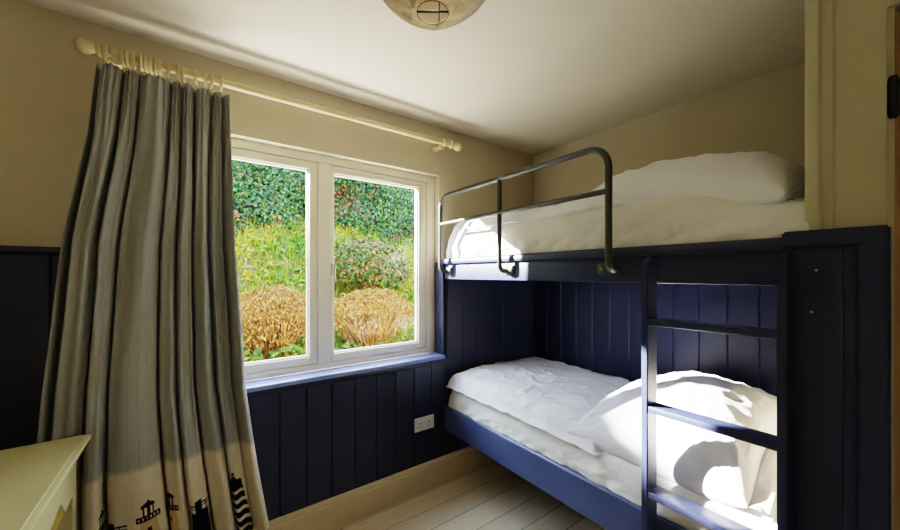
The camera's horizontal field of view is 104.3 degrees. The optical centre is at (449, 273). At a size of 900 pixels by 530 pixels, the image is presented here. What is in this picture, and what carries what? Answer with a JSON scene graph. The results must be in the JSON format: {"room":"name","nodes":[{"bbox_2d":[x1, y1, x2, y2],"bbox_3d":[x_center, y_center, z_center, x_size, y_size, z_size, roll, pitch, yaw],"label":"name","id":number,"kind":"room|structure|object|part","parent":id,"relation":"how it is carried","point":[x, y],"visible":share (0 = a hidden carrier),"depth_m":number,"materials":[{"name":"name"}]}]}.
{"room":"bunk bedroom","nodes":[
{"label":"bunk bedroom","id":0,"kind":"room"},
{"bbox_2d":[0,0,533,381],"bbox_3d":[-0.617,0.191,2.095,3.420,2.398,0.150,0,0,-36],"label":"wall","id":1,"kind":"structure","parent":0,"point":[46,84],"depth_m":1.45,"materials":[{"name":"beige paint"}]},
{"bbox_2d":[0,245,533,529],"bbox_3d":[-0.586,0.645,2.003,3.120,1.490,0.116,0,0,-36],"label":"wainscoting","id":2,"kind":"structure","parent":1,"relation":"attached to","point":[315,442],"depth_m":1.93,"materials":[{"name":"blue paint"}]},
{"bbox_2d":[74,36,462,153],"bbox_3d":[-0.681,-0.851,1.872,1.832,0.077,0.135,0,0,-36],"label":"pole","id":3,"kind":"object","parent":1,"relation":"attached to","point":[82,44],"visible":0.89,"depth_m":1.67,"materials":[{"name":"paint"}]},
{"bbox_2d":[103,44,109,62],"bbox_3d":[-1.327,-0.843,1.352,0.012,0.084,0.064,0,0,-36],"label":"curtain ring","id":4,"kind":"object","parent":3,"relation":"hanging from","point":[105,46],"visible":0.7,"depth_m":1.33,"materials":[{"name":"paint"}]},
{"bbox_2d":[119,49,125,70],"bbox_3d":[-1.288,-0.843,1.381,0.012,0.084,0.064,0,-1,-31],"label":"curtain ring","id":5,"kind":"object","parent":3,"relation":"hanging from","point":[121,53],"visible":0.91,"depth_m":1.36,"materials":[{"name":"beige wood"}]},
{"bbox_2d":[125,50,131,69],"bbox_3d":[-1.276,-0.843,1.390,0.012,0.084,0.064,0,1,-30],"label":"curtain ring","id":6,"kind":"object","parent":3,"relation":"hanging from","point":[128,64],"visible":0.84,"depth_m":1.37,"materials":[{"name":"beige wood"}]},
{"bbox_2d":[130,52,136,71],"bbox_3d":[-1.264,-0.843,1.399,0.012,0.084,0.064,0,0,-34],"label":"curtain ring","id":7,"kind":"object","parent":3,"relation":"hanging from","point":[132,55],"visible":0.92,"depth_m":1.38,"materials":[{"name":"beige wood"}]},
{"bbox_2d":[139,54,143,74],"bbox_3d":[-1.245,-0.843,1.413,0.012,0.084,0.065,0,0,-36],"label":"curtain ring","id":8,"kind":"object","parent":3,"relation":"hanging from","point":[141,56],"visible":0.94,"depth_m":1.39,"materials":[{"name":"beige wood"}]},
{"bbox_2d":[144,55,148,74],"bbox_3d":[-1.232,-0.843,1.421,0.012,0.084,0.065,0,0,-35],"label":"curtain ring","id":9,"kind":"object","parent":3,"relation":"hanging from","point":[145,56],"visible":0.93,"depth_m":1.40,"materials":[{"name":"beige wood"}]},
{"bbox_2d":[148,56,153,74],"bbox_3d":[-1.221,-0.843,1.430,0.012,0.084,0.065,0,0,-31],"label":"curtain ring","id":10,"kind":"object","parent":3,"relation":"hanging from","point":[151,70],"visible":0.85,"depth_m":1.41,"materials":[{"name":"beige wood"}]},
{"bbox_2d":[36,62,269,529],"bbox_3d":[-1.136,0.164,1.411,0.714,1.928,0.211,0,0,-36],"label":"curtain","id":11,"kind":"object","parent":3,"relation":"hanging from","point":[145,357],"visible":0.97,"depth_m":1.35,"materials":[{"name":"fabric"}]},
{"bbox_2d":[154,58,156,76],"bbox_3d":[-1.210,-0.843,1.438,0.012,0.084,0.064,0,-1,-41],"label":"curtain ring","id":12,"kind":"object","parent":3,"relation":"hanging from","point":[155,59],"visible":0.81,"depth_m":1.42,"materials":[{"name":"beige wood"}]},
{"bbox_2d":[157,59,162,75],"bbox_3d":[-1.199,-0.843,1.446,0.012,0.084,0.065,0,0,-32],"label":"curtain ring","id":13,"kind":"object","parent":3,"relation":"hanging from","point":[160,73],"visible":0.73,"depth_m":1.43,"materials":[{"name":"beige wood"}]},
{"bbox_2d":[165,61,169,78],"bbox_3d":[-1.179,-0.843,1.461,0.012,0.084,0.064,0,1,-42],"label":"curtain ring","id":14,"kind":"object","parent":3,"relation":"hanging from","point":[167,73],"visible":0.81,"depth_m":1.44,"materials":[{"name":"beige wood"}]},
{"bbox_2d":[176,64,180,82],"bbox_3d":[-1.149,-0.843,1.482,0.012,0.084,0.064,0,1,-35],"label":"curtain ring","id":15,"kind":"object","parent":3,"relation":"hanging from","point":[178,65],"visible":0.9,"depth_m":1.46,"materials":[{"name":"beige wood"}]},
{"bbox_2d":[181,66,185,84],"bbox_3d":[-1.136,-0.843,1.492,0.012,0.084,0.065,0,0,-30],"label":"curtain ring","id":16,"kind":"object","parent":3,"relation":"hanging from","point":[183,78],"visible":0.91,"depth_m":1.47,"materials":[{"name":"beige wood"}]},
{"bbox_2d":[194,69,197,88],"bbox_3d":[-1.102,-0.843,1.517,0.012,0.084,0.065,0,0,-33],"label":"curtain ring","id":17,"kind":"object","parent":3,"relation":"hanging from","point":[195,70],"visible":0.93,"depth_m":1.50,"materials":[{"name":"beige wood"}]},
{"bbox_2d":[203,72,207,87],"bbox_3d":[-1.073,-0.843,1.538,0.012,0.084,0.065,0,0,-31],"label":"curtain ring","id":18,"kind":"object","parent":3,"relation":"hanging from","point":[205,73],"visible":0.77,"depth_m":1.52,"materials":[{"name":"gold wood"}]},
{"bbox_2d":[209,74,213,92],"bbox_3d":[-1.056,-0.843,1.551,0.012,0.084,0.064,0,-1,-41],"label":"curtain ring","id":19,"kind":"object","parent":3,"relation":"hanging from","point":[211,85],"visible":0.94,"depth_m":1.53,"materials":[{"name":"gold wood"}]},
{"bbox_2d":[219,76,222,91],"bbox_3d":[-1.028,-0.843,1.571,0.012,0.084,0.065,0,0,-37],"label":"curtain ring","id":20,"kind":"object","parent":3,"relation":"hanging from","point":[220,77],"visible":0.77,"depth_m":1.55,"materials":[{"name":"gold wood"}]},
{"bbox_2d":[231,137,444,392],"bbox_3d":[-0.716,-0.055,1.957,1.555,1.240,0.196,0,0,-36],"label":"window","id":21,"kind":"structure","parent":1,"relation":"in","point":[321,170],"depth_m":2.00,"materials":[{"name":"white paint"}]},
{"bbox_3d":[-1.058,-0.061,1.781,0.731,1.131,0.052,0,0,-36],"label":"sash","id":22,"kind":"part","parent":21,"relation":"part of","materials":[{"name":"white paint"}]},
{"bbox_3d":[-0.668,-0.007,2.007,0.017,0.105,0.045,0,0,-36],"label":"handle","id":23,"kind":"part","parent":21,"relation":"part of","materials":[{"name":"metal"}]},
{"bbox_3d":[-0.696,0.553,1.929,1.555,0.024,0.128,0,0,-36],"label":"sill","id":24,"kind":"part","parent":21,"relation":"part of","materials":[{"name":"paint"}]},
{"bbox_3d":[-0.442,-0.061,2.232,0.650,1.131,0.052,0,0,-36],"label":"sash","id":25,"kind":"part","parent":21,"relation":"part of","materials":[{"name":"white paint"}]},
{"bbox_2d":[252,446,494,529],"bbox_3d":[-0.556,1.304,1.962,3.119,0.172,0.027,0,0,-36],"label":"baseboard","id":26,"kind":"structure","parent":1,"relation":"attached to","point":[337,512],"depth_m":2.06,"materials":[{"name":"paint"}]},
{"bbox_2d":[414,414,433,432],"bbox_3d":[-0.164,0.960,2.250,0.147,0.086,0.014,0,0,-36],"label":"wall socket","id":27,"kind":"object","parent":1,"relation":"attached to","point":[426,422],"visible":1,"depth_m":2.24,"materials":[{"name":"white plastic"}]},
{"bbox_2d":[19,0,804,154],"bbox_3d":[0.343,-1.068,0.784,3.420,0.120,3.400,0,0,-36],"label":"ceiling","id":28,"kind":"structure","parent":0,"point":[533,77],"depth_m":1.58,"materials":[{"name":"paint"}]},
{"bbox_2d":[383,0,485,30],"bbox_3d":[-0.037,-0.783,0.751,0.306,0.450,0.305,0,0,-36],"label":"pendant lamp","id":29,"kind":"object","parent":28,"relation":"hanging from","point":[434,15],"visible":1,"depth_m":0.77,"materials":[{"name":"paper"}]},
{"bbox_3d":[-0.037,-0.561,0.750,0.070,0.006,0.070,0,0,-36],"label":"wire frame","id":30,"kind":"part","parent":29,"relation":"part of","materials":[{"name":"black metal"}]},
{"bbox_2d":[338,461,605,529],"bbox_3d":[0.343,1.450,0.784,3.420,0.120,3.400,0,0,-36],"label":"floor","id":31,"kind":"structure","parent":0,"point":[491,496],"depth_m":2.07,"materials":[{"name":"beige wood"}]},
{"bbox_2d":[0,434,90,529],"bbox_3d":[-1.137,0.960,0.642,0.523,0.860,0.940,0,0,-36],"label":"dresser","id":32,"kind":"object","parent":31,"relation":"on","point":[38,481],"visible":1,"depth_m":0.94,"materials":[{"name":"paint"}]},
{"bbox_3d":[-1.182,0.977,1.073,0.042,0.826,0.042,0,0,-36],"label":"leg","id":33,"kind":"part","parent":32,"relation":"part of","materials":[{"name":"paint"}]},
{"bbox_2d":[438,147,890,529],"bbox_3d":[0.852,0.436,1.846,0.985,1.908,1.867,0,0,-36],"label":"bunk bed","id":34,"kind":"object","parent":31,"relation":"on","point":[832,441],"visible":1,"depth_m":0.96,"materials":[{"name":"blue paint"}]},
{"bbox_3d":[-0.012,-0.020,2.309,0.012,0.048,0.070,0,0,-36],"label":"mounting plate","id":35,"kind":"part","parent":34,"relation":"part of","materials":[{"name":"paint"}]},
{"bbox_3d":[0.279,-0.254,1.862,0.066,0.500,0.024,0,0,-36],"label":"rail post","id":36,"kind":"part","parent":34,"relation":"part of","materials":[{"name":"metal"}]},
{"bbox_3d":[0.313,-0.020,1.865,0.012,0.048,0.075,0,0,-36],"label":"mounting plate","id":37,"kind":"part","parent":34,"relation":"part of","materials":[{"name":"paint"}]},
{"bbox_3d":[0.510,0.965,1.637,0.036,0.160,1.800,0,0,-36],"label":"rail","id":38,"kind":"part","parent":34,"relation":"part of","materials":[{"name":"blue paint"}]},
{"bbox_3d":[0.641,-0.020,1.417,0.012,0.048,0.091,0,0,-36],"label":"mounting plate","id":39,"kind":"part","parent":34,"relation":"part of","materials":[{"name":"paint"}]},
{"bbox_2d":[448,390,776,529],"bbox_3d":[0.855,0.839,1.918,0.910,0.190,1.742,0,0,-36],"label":"mattress","id":40,"kind":"object","parent":34,"relation":"on","point":[623,478],"visible":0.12,"depth_m":1.48,"materials":[{"name":"white fabric"}]},
{"bbox_2d":[446,356,631,454],"bbox_3d":[0.658,0.698,2.184,0.927,0.133,1.112,0,0,-36],"label":"duvet","id":41,"kind":"object","parent":40,"relation":"on","point":[552,397],"visible":0.8,"depth_m":2.02,"materials":[{"name":"white fabric"}]},
{"bbox_2d":[567,371,776,523],"bbox_3d":[1.069,0.623,1.562,0.810,0.351,0.703,0,0,-36],"label":"pillow","id":42,"kind":"object","parent":40,"relation":"on","point":[725,470],"visible":0.69,"depth_m":1.32,"materials":[{"name":"white fabric"}]},
{"bbox_3d":[0.474,-0.086,1.682,0.068,0.037,1.685,0,0,-36],"label":"moulding","id":43,"kind":"part","parent":34,"relation":"part of","materials":[{"name":"blue paint"}]},
{"bbox_2d":[446,194,808,257],"bbox_3d":[0.853,-0.170,1.921,0.922,0.255,1.792,0,0,-36],"label":"mattress","id":44,"kind":"object","parent":34,"relation":"on","point":[680,218],"visible":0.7,"depth_m":1.33,"materials":[{"name":"white fabric"}]},
{"bbox_2d":[452,190,670,232],"bbox_3d":[0.767,-0.311,2.057,0.866,0.153,1.441,0,0,-36],"label":"duvet","id":45,"kind":"object","parent":44,"relation":"on","point":[620,198],"visible":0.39,"depth_m":1.68,"materials":[{"name":"white fabric"}]},
{"bbox_2d":[593,151,804,204],"bbox_3d":[1.101,-0.350,1.483,0.700,0.324,0.702,0,0,-30],"label":"pillow","id":46,"kind":"object","parent":44,"relation":"on","point":[762,177],"visible":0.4,"depth_m":1.20,"materials":[{"name":"white fabric"}]},
{"bbox_3d":[1.000,0.657,0.940,0.018,1.465,0.145,0,0,-36],"label":"panel","id":47,"kind":"part","parent":34,"relation":"part of","materials":[{"name":"blue paint"}]},
{"bbox_3d":[1.006,0.636,0.920,0.040,1.508,0.191,0,0,-36],"label":"panel frame","id":48,"kind":"part","parent":34,"relation":"part of","materials":[{"name":"blue paint"}]},
{"bbox_2d":[534,61,804,355],"bbox_3d":[1.719,0.191,1.698,0.120,2.398,3.250,0,0,-36],"label":"wall","id":49,"kind":"structure","parent":0,"point":[766,112],"depth_m":2.00,"materials":[{"name":"beige paint"}]},
{"bbox_2d":[535,281,776,396],"bbox_3d":[1.239,0.680,2.202,0.060,1.420,1.750,0,0,-36],"label":"wall paneling","id":50,"kind":"structure","parent":49,"relation":"attached to","point":[593,326],"depth_m":2.10,"materials":[{"name":"blue paint"}]},
{"bbox_3d":[1.798,0.191,0.709,0.920,2.398,1.320,0,0,-36],"label":"wall door","id":51,"kind":"structure","parent":0,"visible":0},
{"bbox_2d":[805,0,899,529],"bbox_3d":[1.367,0.291,0.568,0.124,2.197,1.108,0,0,-36],"label":"door frame","id":52,"kind":"structure","parent":51,"relation":"attached to","point":[850,44],"depth_m":0.92,"materials":[{"name":"beige paint"}]},
{"bbox_2d":[887,11,899,529],"bbox_3d":[1.339,0.362,0.557,0.092,2.035,0.807,0,0,-36],"label":"door","id":53,"kind":"structure","parent":52,"relation":"attached to","point":[893,82],"depth_m":0.87,"materials":[{"name":"brown wood"},{"name":"black metal"}]},
{"label":"outside","id":54,"kind":"structure","parent":0,"visible":0},
{"bbox_2d":[234,211,414,362],"bbox_3d":[-3.116,-0.217,5.105,13.000,2.236,6.080,0,0,-36],"label":"ground","id":55,"kind":"structure","parent":54,"point":[291,264],"depth_m":4.24,"materials":[{"name":"plant"}]},
{"bbox_2d":[240,284,305,359],"bbox_3d":[-1.528,0.420,3.035,0.721,0.674,0.723,0,0,-39],"label":"dry shrub","id":56,"kind":"object","parent":55,"relation":"on","point":[268,326],"visible":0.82,"depth_m":2.91,"materials":[{"name":"beige plant"}]},
{"bbox_2d":[232,159,414,247],"bbox_3d":[-3.559,-1.119,4.014,10.409,2.196,1.166,0,0,-36],"label":"hedge","id":57,"kind":"object","parent":55,"relation":"on","point":[268,192],"visible":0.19,"depth_m":4.97,"materials":[{"name":"green plant"}]},
{"bbox_2d":[244,329,414,362],"bbox_3d":[-0.872,0.679,3.180,2.400,0.298,0.419,0,0,-36],"label":"undergrowth","id":58,"kind":"object","parent":55,"relation":"on","point":[297,348],"visible":0.2,"depth_m":2.88,"materials":[{"name":"green plant"}]},
{"bbox_2d":[334,235,411,292],"bbox_3d":[-1.046,-0.128,4.372,1.122,0.730,1.095,0,0,-36],"label":"leafy bush","id":59,"kind":"object","parent":55,"relation":"on","point":[360,260],"visible":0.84,"depth_m":4.05,"materials":[{"name":"green plant"}]},
{"bbox_2d":[334,287,414,347],"bbox_3d":[-0.769,0.452,3.464,0.821,0.662,0.969,0,0,33],"label":"dry shrub","id":60,"kind":"object","parent":55,"relation":"on","point":[371,331],"visible":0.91,"depth_m":3.33,"materials":[{"name":"beige plant"}]}
]}

